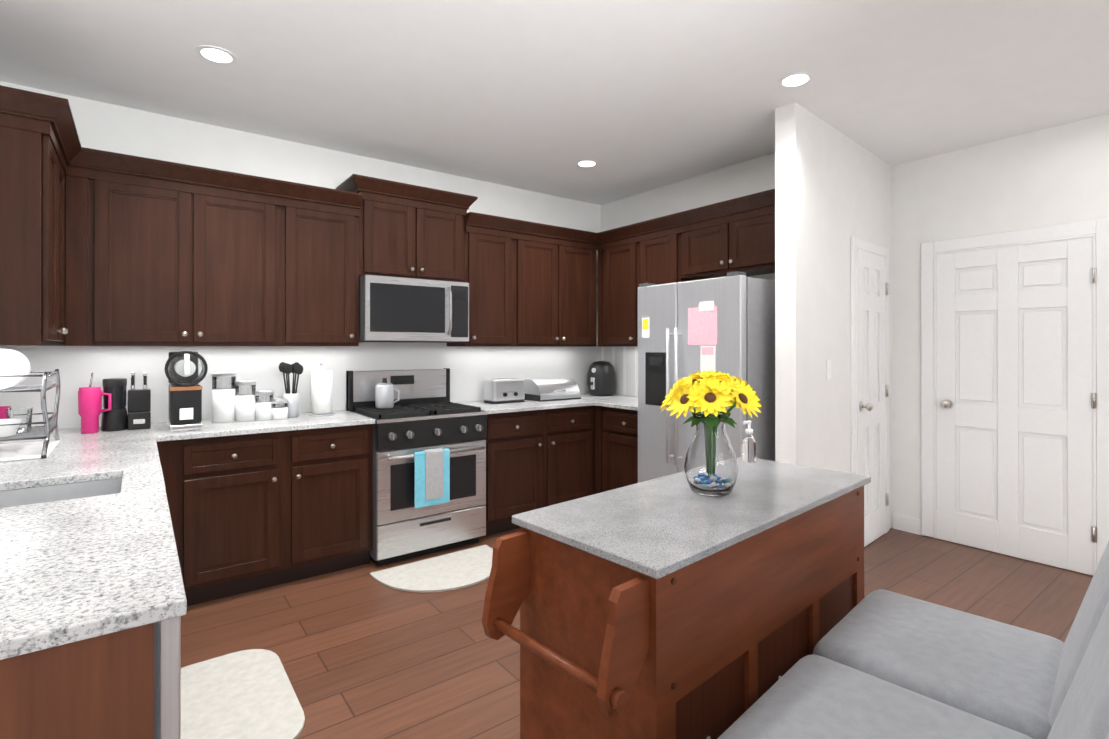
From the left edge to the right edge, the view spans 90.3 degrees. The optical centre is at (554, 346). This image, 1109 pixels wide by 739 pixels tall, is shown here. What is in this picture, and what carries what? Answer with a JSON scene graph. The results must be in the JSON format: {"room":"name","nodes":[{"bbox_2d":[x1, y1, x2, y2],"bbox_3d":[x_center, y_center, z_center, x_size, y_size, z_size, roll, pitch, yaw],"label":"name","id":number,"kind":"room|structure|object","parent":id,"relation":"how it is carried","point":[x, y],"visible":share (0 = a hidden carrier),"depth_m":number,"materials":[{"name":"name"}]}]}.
{"room":"kitchen","nodes":[
{"label":"kitchen","id":0,"kind":"room"},
{"bbox_2d":[0,81,600,428],"bbox_3d":[-0.879,0.002,4.456,5.455,2.760,0.120,0,0,-37],"label":"wall","id":1,"kind":"structure","parent":0,"point":[103,126],"depth_m":3.65,"materials":[{"name":"paint"}]},
{"bbox_2d":[81,151,284,345],"bbox_3d":[-2.131,-0.491,3.226,0.904,0.978,0.327,0,0,-37],"label":"upper cabinet","id":2,"kind":"object","parent":1,"relation":"attached to","point":[162,253],"depth_m":3.06,"materials":[{"name":"brown wood"}]},
{"bbox_2d":[0,342,600,428],"bbox_3d":[-1.233,0.206,4.108,4.228,0.489,0.008,0,0,-37],"label":"backsplash","id":3,"kind":"structure","parent":1,"relation":"attached to","point":[472,368],"depth_m":3.65,"materials":[{"name":"paint"}]},
{"bbox_2d":[285,183,360,345],"bbox_3d":[-1.580,-0.490,3.642,0.477,0.978,0.327,0,0,-37],"label":"upper cabinet","id":4,"kind":"object","parent":1,"relation":"attached to","point":[322,227],"depth_m":3.51,"materials":[{"name":"brown wood"}]},
{"bbox_2d":[336,174,477,281],"bbox_3d":[-1.055,-0.795,3.998,0.915,0.643,0.393,0,0,-37],"label":"upper cabinet","id":5,"kind":"object","parent":1,"relation":"attached to","point":[410,231],"visible":0.98,"depth_m":3.86,"materials":[{"name":"brown wood"}]},
{"bbox_2d":[359,275,468,342],"bbox_3d":[-1.034,-0.250,3.967,0.762,0.438,0.456,0,0,-37],"label":"microwave","id":6,"kind":"object","parent":5,"relation":"attached to","point":[396,309],"visible":0.98,"depth_m":3.79,"materials":[{"name":"silver metal"}]},
{"bbox_2d":[447,212,518,346],"bbox_3d":[-0.586,-0.489,4.391,0.437,0.978,0.327,0,0,-37],"label":"upper cabinet","id":7,"kind":"object","parent":1,"relation":"attached to","point":[491,246],"depth_m":4.27,"materials":[{"name":"brown wood"}]},
{"bbox_2d":[519,224,597,346],"bbox_3d":[-0.061,-0.488,4.787,0.877,0.978,0.327,0,0,-37],"label":"upper cabinet","id":8,"kind":"object","parent":1,"relation":"attached to","point":[532,284],"depth_m":4.64,"materials":[{"name":"brown wood"}]},
{"bbox_2d":[0,0,1108,204],"bbox_3d":[1.355,-1.434,1.497,5.455,0.100,7.540,0,0,-37],"label":"ceiling","id":9,"kind":"structure","parent":0,"point":[633,97],"depth_m":2.79,"materials":[{"name":"paint"}]},
{"bbox_2d":[195,45,236,64],"bbox_3d":[-1.600,-1.378,2.613,0.170,0.004,0.170,0,0,-37],"label":"recessed light","id":10,"kind":"object","parent":9,"relation":"in","point":[216,55],"visible":1,"depth_m":2.60,"materials":[{"name":"white plastic"}]},
{"bbox_2d":[576,160,597,167],"bbox_3d":[0.244,-1.375,4.153,0.170,0.004,0.170,0,0,-37],"label":"recessed light","id":11,"kind":"object","parent":9,"relation":"in","point":[587,163],"visible":1,"depth_m":4.14,"materials":[{"name":"white plastic"}]},
{"bbox_2d":[778,72,813,87],"bbox_3d":[1.247,-1.378,2.856,0.170,0.004,0.170,0,0,-37],"label":"recessed light","id":12,"kind":"object","parent":9,"relation":"in","point":[795,79],"visible":1,"depth_m":2.85,"materials":[{"name":"white plastic"}]},
{"bbox_2d":[181,528,1092,738],"bbox_3d":[1.355,1.426,1.491,5.455,0.100,7.540,0,0,-37],"label":"floor","id":13,"kind":"structure","parent":0,"point":[360,652],"depth_m":2.69,"materials":[{"name":"brown wood"}]},
{"bbox_2d":[0,623,151,738],"bbox_3d":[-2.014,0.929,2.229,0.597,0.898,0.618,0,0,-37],"label":"base cabinet","id":14,"kind":"object","parent":13,"relation":"on","point":[100,687],"depth_m":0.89,"materials":[{"name":"brown wood"}]},
{"bbox_2d":[0,422,186,659],"bbox_3d":[-1.783,0.564,1.902,0.693,0.234,2.851,0,0,-37],"label":"countertop","id":15,"kind":"structure","parent":14,"relation":"on","point":[88,548],"depth_m":1.25,"materials":[{"name":"white stone"}]},
{"bbox_2d":[0,349,59,461],"bbox_3d":[-2.297,0.229,2.297,0.320,0.437,0.522,0,0,-37],"label":"dish rack","id":16,"kind":"object","parent":15,"relation":"on","point":[15,367],"visible":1,"depth_m":2.26,"materials":[{"name":"silver metal"}]},
{"bbox_2d":[78,373,111,433],"bbox_3d":[-2.400,0.293,2.883,0.137,0.310,0.096,0,0,-37],"label":"tumbler","id":17,"kind":"object","parent":15,"relation":"on","point":[90,409],"visible":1,"depth_m":2.84,"materials":[{"name":"pink plastic"}]},
{"bbox_2d":[101,378,127,430],"bbox_3d":[-2.361,0.311,2.962,0.116,0.275,0.116,0,0,-37],"label":"blender","id":18,"kind":"object","parent":15,"relation":"on","point":[115,418],"visible":0.94,"depth_m":2.92,"materials":[{"name":"black plastic"}]},
{"bbox_2d":[128,372,150,429],"bbox_3d":[-2.283,0.293,3.033,0.100,0.310,0.122,0,0,-37],"label":"knife block","id":19,"kind":"object","parent":15,"relation":"on","point":[139,408],"visible":0.98,"depth_m":3.01,"materials":[{"name":"black plastic"}]},
{"bbox_2d":[154,616,180,738],"bbox_3d":[-1.097,0.927,1.051,0.608,0.896,0.596,0,0,-37],"label":"dishwasher","id":20,"kind":"object","parent":13,"relation":"on","point":[167,678],"visible":0.11,"depth_m":0.99,"materials":[{"name":"silver metal"}]},
{"bbox_2d":[181,649,304,738],"bbox_3d":[-1.233,1.370,2.120,0.400,0.012,0.780,0,0,-37],"label":"area rug","id":21,"kind":"object","parent":13,"relation":"on","point":[247,694],"visible":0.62,"depth_m":2.13,"materials":[{"name":"beige fabric"}]},
{"bbox_2d":[157,424,372,605],"bbox_3d":[-1.751,0.931,3.323,1.137,0.898,0.631,0,0,-37],"label":"base cabinet","id":22,"kind":"object","parent":13,"relation":"on","point":[251,512],"visible":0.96,"depth_m":3.09,"materials":[{"name":"brown wood"}]},
{"bbox_2d":[160,410,374,440],"bbox_3d":[-1.723,0.465,3.338,1.077,0.029,0.631,0,0,-37],"label":"countertop","id":23,"kind":"structure","parent":22,"relation":"on","point":[340,418],"depth_m":3.18,"materials":[{"name":"white stone"}]},
{"bbox_2d":[164,351,207,431],"bbox_3d":[-2.022,0.235,3.021,0.192,0.426,0.275,0,0,-37],"label":"machine","id":24,"kind":"object","parent":23,"relation":"on","point":[185,390],"visible":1,"depth_m":2.94,"materials":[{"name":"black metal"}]},
{"bbox_2d":[211,372,235,422],"bbox_3d":[-1.978,0.301,3.301,0.128,0.296,0.128,0,0,-37],"label":"canister","id":25,"kind":"object","parent":23,"relation":"on","point":[223,404],"visible":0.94,"depth_m":3.25,"materials":[{"name":"white ceramic"}]},
{"bbox_2d":[234,380,255,421],"bbox_3d":[-1.878,0.329,3.352,0.116,0.241,0.116,0,0,-37],"label":"canister","id":26,"kind":"object","parent":23,"relation":"on","point":[245,407],"visible":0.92,"depth_m":3.31,"materials":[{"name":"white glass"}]},
{"bbox_2d":[255,390,273,419],"bbox_3d":[-1.786,0.361,3.396,0.104,0.176,0.104,0,0,-37],"label":"canister","id":27,"kind":"object","parent":23,"relation":"on","point":[263,410],"visible":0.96,"depth_m":3.36,"materials":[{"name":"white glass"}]},
{"bbox_2d":[272,398,287,419],"bbox_3d":[-1.698,0.386,3.412,0.092,0.126,0.092,0,0,-37],"label":"canister","id":28,"kind":"object","parent":23,"relation":"on","point":[279,413],"visible":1,"depth_m":3.38,"materials":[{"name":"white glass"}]},
{"bbox_2d":[279,362,302,417],"bbox_3d":[-1.682,0.274,3.524,0.145,0.351,0.090,0,0,-37],"label":"utensil holder","id":29,"kind":"object","parent":23,"relation":"on","point":[295,368],"visible":0.9,"depth_m":3.50,"materials":[{"name":"white ceramic"}]},
{"bbox_2d":[309,362,333,415],"bbox_3d":[-1.535,0.276,3.636,0.150,0.347,0.150,0,0,-37],"label":"paper towel","id":30,"kind":"object","parent":23,"relation":"on","point":[321,392],"visible":1,"depth_m":3.58,"materials":[{"name":"white paper"}]},
{"bbox_2d":[346,368,486,565],"bbox_3d":[-0.953,0.776,3.859,0.775,1.210,0.716,0,0,-37],"label":"range","id":31,"kind":"object","parent":13,"relation":"on","point":[429,467],"visible":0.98,"depth_m":3.64,"materials":[{"name":"silver metal"}]},
{"bbox_2d":[375,378,399,408],"bbox_3d":[-1.168,0.325,3.858,0.163,0.207,0.124,0,0,-37],"label":"kettle","id":32,"kind":"object","parent":31,"relation":"on","point":[384,394],"visible":1,"depth_m":3.80,"materials":[{"name":"white ceramic"}]},
{"bbox_2d":[370,545,492,592],"bbox_3d":[-0.644,1.372,3.366,0.800,0.012,0.500,0,0,-37],"label":"area rug","id":33,"kind":"object","parent":13,"relation":"on","point":[459,569],"visible":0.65,"depth_m":3.33,"materials":[{"name":"beige fabric"}]},
{"bbox_2d":[479,409,546,537],"bbox_3d":[-0.466,0.933,4.313,0.538,0.898,0.597,0,0,-37],"label":"base cabinet","id":34,"kind":"object","parent":13,"relation":"on","point":[536,459],"depth_m":4.08,"materials":[{"name":"brown wood"}]},
{"bbox_2d":[459,394,637,413],"bbox_3d":[0.174,0.467,4.378,1.640,0.029,1.253,0,0,-37],"label":"countertop","id":35,"kind":"structure","parent":34,"relation":"on","point":[622,402],"depth_m":4.37,"materials":[{"name":"white stone"}]},
{"bbox_2d":[484,378,524,403],"bbox_3d":[-0.394,0.356,4.461,0.315,0.190,0.185,0,0,-37],"label":"toaster","id":36,"kind":"object","parent":35,"relation":"on","point":[503,390],"visible":1,"depth_m":4.38,"materials":[{"name":"silver metal"}]},
{"bbox_2d":[524,377,580,401],"bbox_3d":[-0.023,0.364,4.737,0.430,0.175,0.270,0,0,-37],"label":"bread box","id":37,"kind":"object","parent":35,"relation":"on","point":[550,389],"visible":0.88,"depth_m":4.64,"materials":[{"name":"silver metal"}]},
{"bbox_2d":[587,361,615,395],"bbox_3d":[0.422,0.293,5.111,0.310,0.320,0.270,0,0,-37],"label":"air fryer","id":38,"kind":"object","parent":35,"relation":"on","point":[601,378],"visible":1,"depth_m":5.01,"materials":[{"name":"black plastic"}]},
{"bbox_2d":[547,405,594,505],"bbox_3d":[-0.048,0.934,4.629,0.510,0.898,0.597,0,0,-37],"label":"base cabinet","id":39,"kind":"object","parent":13,"relation":"on","point":[571,430],"depth_m":4.40,"materials":[{"name":"brown wood"}]},
{"bbox_2d":[595,405,637,493],"bbox_3d":[0.758,0.933,4.450,0.631,0.898,0.655,0,0,-37],"label":"base cabinet","id":40,"kind":"object","parent":13,"relation":"on","point":[616,448],"visible":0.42,"depth_m":4.36,"materials":[{"name":"brown wood"}]},
{"bbox_2d":[482,501,863,738],"bbox_3d":[0.447,0.922,1.641,1.346,0.905,0.556,0,0,-37],"label":"kitchen island","id":41,"kind":"object","parent":13,"relation":"on","point":[672,606],"depth_m":1.33,"materials":[{"name":"brown wood"}]},
{"bbox_2d":[512,457,870,580],"bbox_3d":[0.488,0.458,1.679,1.227,0.022,0.582,0,0,-37],"label":"island countertop","id":42,"kind":"structure","parent":41,"relation":"on","point":[648,528],"depth_m":1.48,"materials":[{"name":"grey stone"}]},
{"bbox_2d":[661,370,761,496],"bbox_3d":[0.477,0.259,1.682,0.306,0.374,0.308,0,0,-37],"label":"vase","id":43,"kind":"object","parent":42,"relation":"on","point":[711,466],"visible":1,"depth_m":1.62,"materials":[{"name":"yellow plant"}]},
{"bbox_2d":[742,421,756,462],"bbox_3d":[0.754,0.368,2.141,0.063,0.158,0.055,0,0,-37],"label":"soap dispenser","id":44,"kind":"object","parent":42,"relation":"on","point":[749,448],"visible":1,"depth_m":2.12,"materials":[{"name":"clear glass"}]},
{"bbox_2d":[638,271,774,482],"bbox_3d":[1.123,0.471,3.772,0.841,1.820,0.845,0,0,-37],"label":"refrigerator","id":45,"kind":"object","parent":13,"relation":"on","point":[725,325],"visible":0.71,"depth_m":3.47,"materials":[{"name":"silver metal"}]},
{"bbox_2d":[717,541,1108,738],"bbox_3d":[0.746,0.809,0.968,1.612,1.133,0.814,0,0,-44],"label":"sofa","id":46,"kind":"object","parent":13,"relation":"on","point":[881,664],"visible":1,"depth_m":1.24,"materials":[{"name":"grey fabric"}]},
{"bbox_2d":[601,152,774,396],"bbox_3d":[1.172,0.003,4.531,0.120,2.760,2.230,0,0,-37],"label":"wall","id":47,"kind":"structure","parent":0,"point":[749,177],"depth_m":4.46,"materials":[{"name":"paint"}]},
{"bbox_2d":[601,347,637,396],"bbox_3d":[0.832,0.208,4.876,0.008,0.489,1.251,0,0,-37],"label":"backsplash","id":48,"kind":"structure","parent":47,"relation":"attached to","point":[623,361],"depth_m":5.11,"materials":[{"name":"paint"}]},
{"bbox_2d":[597,213,683,346],"bbox_3d":[0.796,-0.488,4.650,0.327,0.978,0.925,0,0,-37],"label":"upper cabinet","id":49,"kind":"object","parent":47,"relation":"attached to","point":[650,252],"depth_m":4.60,"materials":[{"name":"brown wood"}]},
{"bbox_2d":[681,193,774,280],"bbox_3d":[1.337,-0.749,3.934,0.327,0.460,0.869,0,0,-37],"label":"upper cabinet","id":50,"kind":"object","parent":47,"relation":"attached to","point":[720,239],"depth_m":3.83,"materials":[{"name":"brown wood"}]},
{"bbox_2d":[775,102,891,528],"bbox_3d":[1.930,0.001,3.711,1.640,2.760,0.120,0,0,-42],"label":"wall","id":51,"kind":"structure","parent":0,"point":[832,190],"depth_m":3.32,"materials":[{"name":"paint"}]},
{"bbox_2d":[826,360,830,379],"bbox_3d":[1.699,0.145,3.414,0.070,0.120,0.008,0,0,-42],"label":"light switch","id":52,"kind":"object","parent":51,"relation":"attached to","point":[828,369],"visible":1,"depth_m":3.40,"materials":[{"name":"white plastic"}]},
{"bbox_2d":[850,236,888,546],"bbox_3d":[2.247,0.323,3.863,0.702,2.107,0.142,0,0,-37],"label":"door","id":53,"kind":"structure","parent":51,"relation":"attached to","point":[869,266],"depth_m":3.87,"materials":[{"name":"white wood"}]},
{"bbox_2d":[893,514,923,535],"bbox_3d":[2.026,1.320,0.601,5.214,0.110,5.070,0,0,-37],"label":"baseboard","id":54,"kind":"structure","parent":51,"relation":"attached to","point":[907,524],"depth_m":4.11,"materials":[{"name":"white wood"}]},
{"bbox_2d":[891,114,1108,571],"bbox_3d":[3.521,-0.001,3.052,0.120,2.760,7.420,0,0,-37],"label":"wall","id":55,"kind":"structure","parent":0,"point":[1056,175],"depth_m":3.85,"materials":[{"name":"paint"}]},
{"bbox_2d":[921,218,1108,575],"bbox_3d":[2.962,0.310,3.616,0.091,2.132,1.009,0,0,-37],"label":"door","id":56,"kind":"structure","parent":55,"relation":"attached to","point":[1014,393],"depth_m":3.59,"materials":[{"name":"white wood"}]},
{"bbox_3d":[-0.775,-0.007,-0.112,0.120,2.760,7.540,0,0,-37],"label":"wall","id":57,"kind":"structure","parent":0,"visible":0},
{"bbox_2d":[0,85,81,345],"bbox_3d":[-2.442,-0.501,2.534,0.393,0.996,1.063,0,0,-37],"label":"upper cabinet","id":58,"kind":"object","parent":57,"relation":"attached to","point":[40,147],"visible":0.98,"depth_m":2.21,"materials":[{"name":"brown wood"}]}
]}

